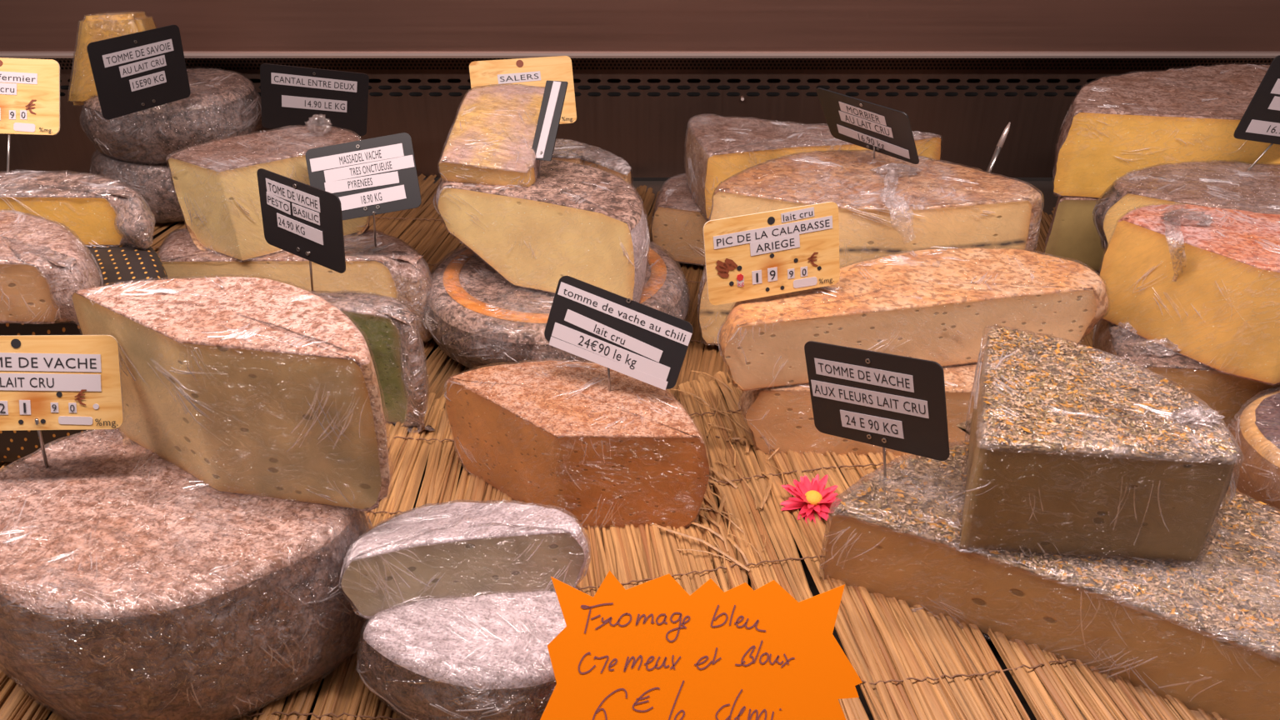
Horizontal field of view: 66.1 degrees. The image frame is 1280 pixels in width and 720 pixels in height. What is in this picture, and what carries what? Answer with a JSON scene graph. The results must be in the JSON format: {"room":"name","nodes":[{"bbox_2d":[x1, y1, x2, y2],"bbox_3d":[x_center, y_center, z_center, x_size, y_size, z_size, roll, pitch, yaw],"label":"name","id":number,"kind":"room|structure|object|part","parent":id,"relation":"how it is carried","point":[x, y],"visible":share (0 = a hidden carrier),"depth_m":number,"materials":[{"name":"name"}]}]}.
{"room":"shop","nodes":[
{"label":"shop","id":0,"kind":"room"},
{"bbox_2d":[1,177,1100,719],"bbox_3d":[0.000,0.070,0.837,3.000,0.022,1.280,0,30,0],"label":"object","id":1,"kind":"structure","parent":0,"point":[1046,185],"depth_m":0.76,"materials":[{"name":"brown wood"}]},
{"bbox_2d":[0,390,754,719],"bbox_3d":[-0.251,0.173,0.601,0.661,0.008,0.578,0,30,0],"label":"mat","id":2,"kind":"object","parent":1,"relation":"on","point":[343,695],"visible":0.16,"depth_m":0.71,"materials":[{"name":"brown wicker"}]},
{"bbox_2d":[0,245,168,462],"bbox_3d":[-0.536,-0.011,0.783,0.362,0.135,0.166,-3,30,-6],"label":"block","id":3,"kind":"object","parent":2,"relation":"on","point":[121,264],"visible":0.11,"depth_m":0.74,"materials":[{"name":"black metal"}]},
{"bbox_2d":[0,209,102,325],"bbox_3d":[-0.446,-0.070,0.703,0.176,0.050,0.104,5,30,8],"label":"cheese","id":4,"kind":"object","parent":3,"relation":"on","point":[42,261],"visible":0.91,"depth_m":0.67,"materials":[{"name":"beige food"}]},
{"bbox_2d":[0,170,154,249],"bbox_3d":[-0.481,-0.127,0.802,0.198,0.048,0.076,3,30,5],"label":"cheese","id":5,"kind":"object","parent":3,"relation":"on","point":[102,212],"visible":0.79,"depth_m":0.77,"materials":[{"name":"food"}]},
{"bbox_2d":[0,57,59,175],"bbox_3d":[-0.522,-0.192,0.801,0.100,0.099,0.049,0,30,-1],"label":"price sign","id":6,"kind":"object","parent":5,"relation":"on","point":[30,88],"visible":0.99,"depth_m":0.80,"materials":[{"name":"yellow wood"}]},
{"bbox_3d":[-0.522,-0.215,0.800,0.098,0.061,0.002,1,3,-2],"label":"plate","id":7,"kind":"part","parent":6,"relation":"part of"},
{"bbox_2d":[0,428,372,719],"bbox_3d":[-0.278,0.122,0.585,0.228,0.105,0.188,17,34,27],"label":"cheese","id":8,"kind":"object","parent":2,"relation":"on","point":[132,587],"visible":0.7,"depth_m":0.53,"materials":[{"name":"food"}]},
{"bbox_2d":[0,335,124,468],"bbox_3d":[-0.344,0.033,0.571,0.094,0.097,0.022,-2,30,-3],"label":"price sign","id":9,"kind":"object","parent":8,"relation":"on","point":[47,382],"visible":1,"depth_m":0.56,"materials":[{"name":"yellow wood"}]},
{"bbox_2d":[71,276,389,511],"bbox_3d":[-0.225,0.013,0.576,0.215,0.105,0.088,17,34,27],"label":"cheese wedge","id":10,"kind":"object","parent":8,"relation":"on","point":[245,386],"visible":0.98,"depth_m":0.54,"materials":[{"name":"beige food"}]},
{"bbox_2d":[310,290,434,433],"bbox_3d":[-0.221,-0.005,0.799,0.133,0.109,0.051,12,32,19],"label":"cheese","id":11,"kind":"object","parent":2,"relation":"on","point":[387,326],"visible":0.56,"depth_m":0.77,"materials":[{"name":"food"}]},
{"bbox_2d":[256,168,345,291],"bbox_3d":[-0.253,-0.090,0.765,0.093,0.112,0.024,18,35,28],"label":"price sign","id":12,"kind":"object","parent":11,"relation":"on","point":[300,219],"visible":0.99,"depth_m":0.74,"materials":[{"name":"black plastic"}]},
{"bbox_2d":[356,584,584,719],"bbox_3d":[-0.088,0.167,0.552,0.144,0.059,0.098,0,30,0],"label":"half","id":13,"kind":"object","parent":2,"relation":"on","point":[487,657],"visible":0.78,"depth_m":0.53,"materials":[{"name":"grey food"}]},
{"bbox_2d":[339,500,590,619],"bbox_3d":[-0.100,0.109,0.573,0.139,0.051,0.064,-5,30,-8],"label":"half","id":14,"kind":"object","parent":13,"relation":"on","point":[456,548],"visible":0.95,"depth_m":0.55,"materials":[{"name":"beige food"}]},
{"bbox_2d":[444,360,709,529],"bbox_3d":[-0.049,0.056,0.718,0.194,0.086,0.114,0,30,0],"label":"cheese wedge","id":15,"kind":"object","parent":2,"relation":"on","point":[546,432],"visible":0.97,"depth_m":0.68,"materials":[{"name":"orange food"}]},
{"bbox_2d":[544,275,693,391],"bbox_3d":[-0.016,-0.008,0.688,0.108,0.090,0.017,12,32,20],"label":"price sign","id":16,"kind":"object","parent":15,"relation":"on","point":[610,330],"visible":1,"depth_m":0.68,"materials":[{"name":"black plastic"}]},
{"bbox_2d":[87,173,1099,409],"bbox_3d":[0.104,-0.080,1.053,2.114,0.007,0.583,5,30,8],"label":"mat","id":17,"kind":"object","parent":1,"relation":"on","point":[429,235],"visible":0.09,"depth_m":1.13,"materials":[{"name":"brown wicker"}]},
{"bbox_2d":[90,148,184,223],"bbox_3d":[-0.585,-0.236,1.232,0.184,0.079,0.186,-1,30,-2],"label":"cheese","id":18,"kind":"object","parent":17,"relation":"on","point":[152,182],"visible":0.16,"depth_m":1.15,"materials":[{"name":"grey food"}]},
{"bbox_2d":[80,67,263,164],"bbox_3d":[-0.565,-0.301,1.195,0.207,0.077,0.194,0,30,0],"label":"cheese","id":19,"kind":"object","parent":18,"relation":"on","point":[221,102],"visible":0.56,"depth_m":1.13,"materials":[{"name":"grey food"}]},
{"bbox_2d":[67,10,157,105],"bbox_3d":[-0.602,-0.349,1.132,0.122,0.104,0.055,0,30,0],"label":"cheese wedge","id":20,"kind":"object","parent":19,"relation":"on","point":[107,25],"visible":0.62,"depth_m":1.10,"materials":[{"name":"yellow food"}]},
{"bbox_2d":[86,25,190,119],"bbox_3d":[-0.528,-0.305,1.042,0.010,0.082,0.106,18,35,28],"label":"price sign","id":21,"kind":"object","parent":19,"relation":"on","point":[137,72],"visible":1,"depth_m":1.04,"materials":[{"name":"black plastic"}]},
{"bbox_2d":[156,227,432,342],"bbox_3d":[-0.330,-0.078,0.950,0.280,0.086,0.114,0,30,0],"label":"cheese","id":22,"kind":"object","parent":17,"relation":"on","point":[392,268],"visible":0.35,"depth_m":0.90,"materials":[{"name":"beige food"}]},
{"bbox_2d":[165,114,369,262],"bbox_3d":[-0.341,-0.166,0.916,0.165,0.108,0.094,-21,36,-32],"label":"cheese wedge","id":23,"kind":"object","parent":22,"relation":"on","point":[215,182],"visible":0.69,"depth_m":0.88,"materials":[{"name":"beige food"}]},
{"bbox_2d":[260,63,369,135],"bbox_3d":[-0.384,-0.300,1.167,0.130,0.112,0.023,-8,31,-13],"label":"price sign","id":24,"kind":"object","parent":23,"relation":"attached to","point":[290,95],"visible":0.97,"depth_m":1.16,"materials":[{"name":"black plastic"}]},
{"bbox_2d":[305,132,421,246],"bbox_3d":[-0.242,-0.141,0.879,0.104,0.122,0.053,1,30,2],"label":"price sign","id":25,"kind":"object","parent":22,"relation":"on","point":[375,176],"visible":0.99,"depth_m":0.86,"materials":[{"name":"black plastic"}]},
{"bbox_2d":[422,240,689,369],"bbox_3d":[-0.080,-0.061,0.945,0.257,0.061,0.258,0,30,0],"label":"cheese","id":26,"kind":"object","parent":17,"relation":"on","point":[475,316],"visible":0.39,"depth_m":0.88,"materials":[{"name":"food"}]},
{"bbox_2d":[435,159,648,302],"bbox_3d":[-0.075,-0.126,0.906,0.227,0.092,0.125,15,33,24],"label":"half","id":27,"kind":"object","parent":26,"relation":"on","point":[585,223],"visible":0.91,"depth_m":0.86,"materials":[{"name":"beige food"}]},
{"bbox_2d":[437,83,544,186],"bbox_3d":[-0.129,-0.207,0.907,0.090,0.068,0.129,4,30,6],"label":"cheese block","id":28,"kind":"object","parent":27,"relation":"on","point":[490,141],"visible":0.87,"depth_m":0.88,"materials":[{"name":"yellow food"}]},
{"bbox_2d":[531,80,568,178],"bbox_3d":[-0.081,-0.198,0.879,0.023,0.094,0.042,12,32,20],"label":"price sign","id":29,"kind":"object","parent":27,"relation":"attached to","point":[554,94],"visible":0.92,"depth_m":0.87,"materials":[{"name":"black plastic"}]},
{"bbox_2d":[551,138,633,187],"bbox_3d":[-0.075,-0.176,1.001,0.170,0.084,0.082,11,32,19],"label":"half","id":30,"kind":"object","parent":26,"relation":"on","point":[567,150],"visible":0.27,"depth_m":0.97,"materials":[{"name":"food"}]},
{"bbox_2d":[469,55,576,124],"bbox_3d":[-0.120,-0.262,1.026,0.106,0.098,0.025,-6,31,-11],"label":"price sign","id":31,"kind":"object","parent":30,"relation":"on","point":[536,72],"visible":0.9,"depth_m":1.01,"materials":[{"name":"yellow wood"}]},
{"bbox_2d":[650,173,708,265],"bbox_3d":[0.075,-0.164,1.117,0.118,0.068,0.138,5,30,8],"label":"cheese","id":32,"kind":"object","parent":17,"relation":"on","point":[677,227],"visible":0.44,"depth_m":1.07,"materials":[{"name":"food"}]},
{"bbox_2d":[684,113,942,221],"bbox_3d":[0.187,-0.212,1.063,0.274,0.076,0.147,0,30,0],"label":"cheese wedge","id":33,"kind":"object","parent":32,"relation":"on","point":[717,148],"visible":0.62,"depth_m":1.03,"materials":[{"name":"brown food"}]},
{"bbox_2d":[697,263,736,345],"bbox_3d":[0.217,-0.068,0.943,0.328,0.076,0.116,0,30,0],"label":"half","id":34,"kind":"object","parent":17,"relation":"on","point":[712,317],"visible":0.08,"depth_m":0.91,"materials":[{"name":"beige food"}]},
{"bbox_2d":[708,149,1044,268],"bbox_3d":[0.220,-0.136,0.905,0.279,0.085,0.171,12,32,19],"label":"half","id":35,"kind":"object","parent":34,"relation":"on","point":[887,205],"visible":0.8,"depth_m":0.86,"materials":[{"name":"beige food"}]},
{"bbox_2d":[816,87,919,164],"bbox_3d":[0.211,-0.211,0.917,0.040,0.076,0.102,-26,39,-37],"label":"price sign","id":36,"kind":"object","parent":35,"relation":"on","point":[876,127],"visible":0.98,"depth_m":0.91,"materials":[{"name":"black plastic"}]},
{"bbox_2d":[985,122,1010,174],"bbox_3d":[0.378,-0.181,1.061,0.007,0.147,0.032,26,39,37],"label":"probe","id":37,"kind":"object","parent":35,"relation":"in","point":[999,146],"visible":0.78,"depth_m":1.03,"materials":[{"name":"grey metal"}]},
{"bbox_2d":[1043,195,1105,271],"bbox_3d":[0.575,-0.160,1.094,0.280,0.084,0.124,0,30,0],"label":"cheese block","id":38,"kind":"object","parent":17,"relation":"on","point":[1072,235],"visible":0.21,"depth_m":1.05,"materials":[{"name":"beige food"}]},
{"bbox_2d":[1053,63,1279,198],"bbox_3d":[0.638,-0.253,1.080,0.416,0.095,0.255,0,30,0],"label":"cheese","id":39,"kind":"object","parent":38,"relation":"on","point":[1114,127],"visible":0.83,"depth_m":1.01,"materials":[{"name":"yellow food"}]},
{"bbox_2d":[1092,318,1279,431],"bbox_3d":[0.557,-0.035,0.892,0.350,0.070,0.276,0,30,0],"label":"cheese slab","id":40,"kind":"object","parent":17,"relation":"on","point":[1225,393],"visible":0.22,"depth_m":0.78,"materials":[{"name":"brown food"}]},
{"bbox_2d":[1092,160,1279,252],"bbox_3d":[0.574,-0.132,0.934,0.276,0.075,0.184,0,30,0],"label":"cheese","id":41,"kind":"object","parent":40,"relation":"on","point":[1221,184],"visible":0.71,"depth_m":0.93,"materials":[{"name":"yellow food"}]},
{"bbox_2d":[1233,55,1279,170],"bbox_3d":[0.624,-0.233,0.940,0.126,0.121,0.009,-9,31,-14],"label":"price sign","id":42,"kind":"object","parent":41,"relation":"on","point":[1260,122],"visible":0.94,"depth_m":0.93,"materials":[{"name":"black plastic"}]},
{"bbox_2d":[1099,199,1279,384],"bbox_3d":[0.494,-0.059,0.781,0.234,0.102,0.144,9,31,15],"label":"cheese wedge","id":43,"kind":"object","parent":40,"relation":"on","point":[1205,280],"visible":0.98,"depth_m":0.77,"materials":[{"name":"yellow food"}]},
{"bbox_2d":[580,340,1252,719],"bbox_3d":[0.335,0.146,0.639,0.800,0.008,0.623,-4,30,-7],"label":"mat","id":44,"kind":"object","parent":1,"relation":"on","point":[896,647],"visible":0.23,"depth_m":0.62,"materials":[{"name":"brown wicker"}]},
{"bbox_2d":[540,570,862,719],"bbox_3d":[0.029,0.168,0.500,0.173,0.102,0.063,1,30,2],"label":"card","id":45,"kind":"object","parent":44,"relation":"on","point":[653,649],"visible":1,"depth_m":0.50,"materials":[{"name":"orange paper"}]},
{"bbox_2d":[650,370,784,571],"bbox_3d":[0.065,0.068,0.769,0.108,0.006,0.275,5,30,8],"label":"straw","id":46,"kind":"object","parent":44,"relation":"on","point":[718,513],"visible":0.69,"depth_m":0.70,"materials":[{"name":"beige wicker"}]},
{"bbox_2d":[780,474,840,525],"bbox_3d":[0.124,0.099,0.703,0.048,0.019,0.042,-16,34,-25],"label":"flower","id":47,"kind":"object","parent":44,"relation":"on","point":[812,496],"visible":0.96,"depth_m":0.70,"materials":[{"name":"pink plant"}]},
{"bbox_3d":[0.124,0.099,0.705,0.013,0.008,0.013,-9,43,-8],"label":"flower","id":48,"kind":"part","parent":47,"relation":"part of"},
{"bbox_2d":[740,361,982,456],"bbox_3d":[0.227,0.029,0.785,0.301,0.066,0.089,0,30,0],"label":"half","id":49,"kind":"object","parent":44,"relation":"on","point":[782,417],"visible":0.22,"depth_m":0.75,"materials":[{"name":"beige food"}]},
{"bbox_2d":[717,247,1108,390],"bbox_3d":[0.209,-0.044,0.789,0.326,0.062,0.112,-6,31,-10],"label":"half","id":50,"kind":"object","parent":49,"relation":"on","point":[936,305],"visible":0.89,"depth_m":0.75,"materials":[{"name":"beige food"}]},
{"bbox_2d":[703,201,839,304],"bbox_3d":[0.098,-0.078,0.723,0.106,0.069,0.011,-7,31,-12],"label":"price sign","id":51,"kind":"object","parent":50,"relation":"on","point":[758,255],"visible":1,"depth_m":0.72,"materials":[{"name":"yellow wood"}]},
{"bbox_2d":[819,440,1279,719],"bbox_3d":[0.308,0.128,0.611,0.357,0.067,0.155,16,34,26],"label":"cheese slab","id":52,"kind":"object","parent":44,"relation":"on","point":[1207,637],"visible":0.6,"depth_m":0.57,"materials":[{"name":"brown food"}]},
{"bbox_2d":[804,340,949,480],"bbox_3d":[0.149,0.037,0.625,0.105,0.115,0.014,24,38,35],"label":"price sign","id":53,"kind":"object","parent":52,"relation":"on","point":[897,402],"visible":1,"depth_m":0.61,"materials":[{"name":"black plastic"}]},
{"bbox_2d":[954,324,1244,574],"bbox_3d":[0.277,0.050,0.608,0.147,0.084,0.156,8,31,14],"label":"cheese wedge","id":54,"kind":"object","parent":52,"relation":"on","point":[1075,452],"visible":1,"depth_m":0.56,"materials":[{"name":"brown food"}]},
{"bbox_2d":[1226,385,1279,514],"bbox_3d":[0.538,0.074,0.713,0.214,0.059,0.174,0,30,0],"label":"cheese round","id":55,"kind":"object","parent":44,"relation":"on","point":[1256,430],"visible":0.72,"depth_m":0.71,"materials":[{"name":"brown food"}]},
{"bbox_2d":[0,58,1274,177],"bbox_3d":[0.000,-0.330,1.311,3.000,0.181,0.001,0,30,0],"label":"display case back","id":56,"kind":"structure","parent":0,"point":[648,132],"depth_m":1.30,"materials":[{"name":"metal"}]},
{"bbox_2d":[29,58,1273,96],"bbox_3d":[0.000,-0.339,1.324,3.000,0.164,0.004,0,30,0],"label":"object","id":57,"kind":"structure","parent":56,"relation":"attached to","point":[253,80],"depth_m":1.30,"materials":[{"name":"black metal"}]},
{"bbox_2d":[0,0,1279,51],"bbox_3d":[0.000,-0.598,1.151,3.000,0.455,0.048,0,30,0],"label":"ledge","id":58,"kind":"structure","parent":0,"point":[25,25],"depth_m":1.23,"materials":[{"name":"wood"}]},
{"bbox_2d":[0,51,1279,58],"bbox_3d":[0.000,-0.392,1.254,3.000,0.007,0.037,0,30,0],"label":"trim","id":59,"kind":"structure","parent":58,"relation":"attached to","point":[2,54],"depth_m":1.24,"materials":[{"name":"silver metal"}]}
]}

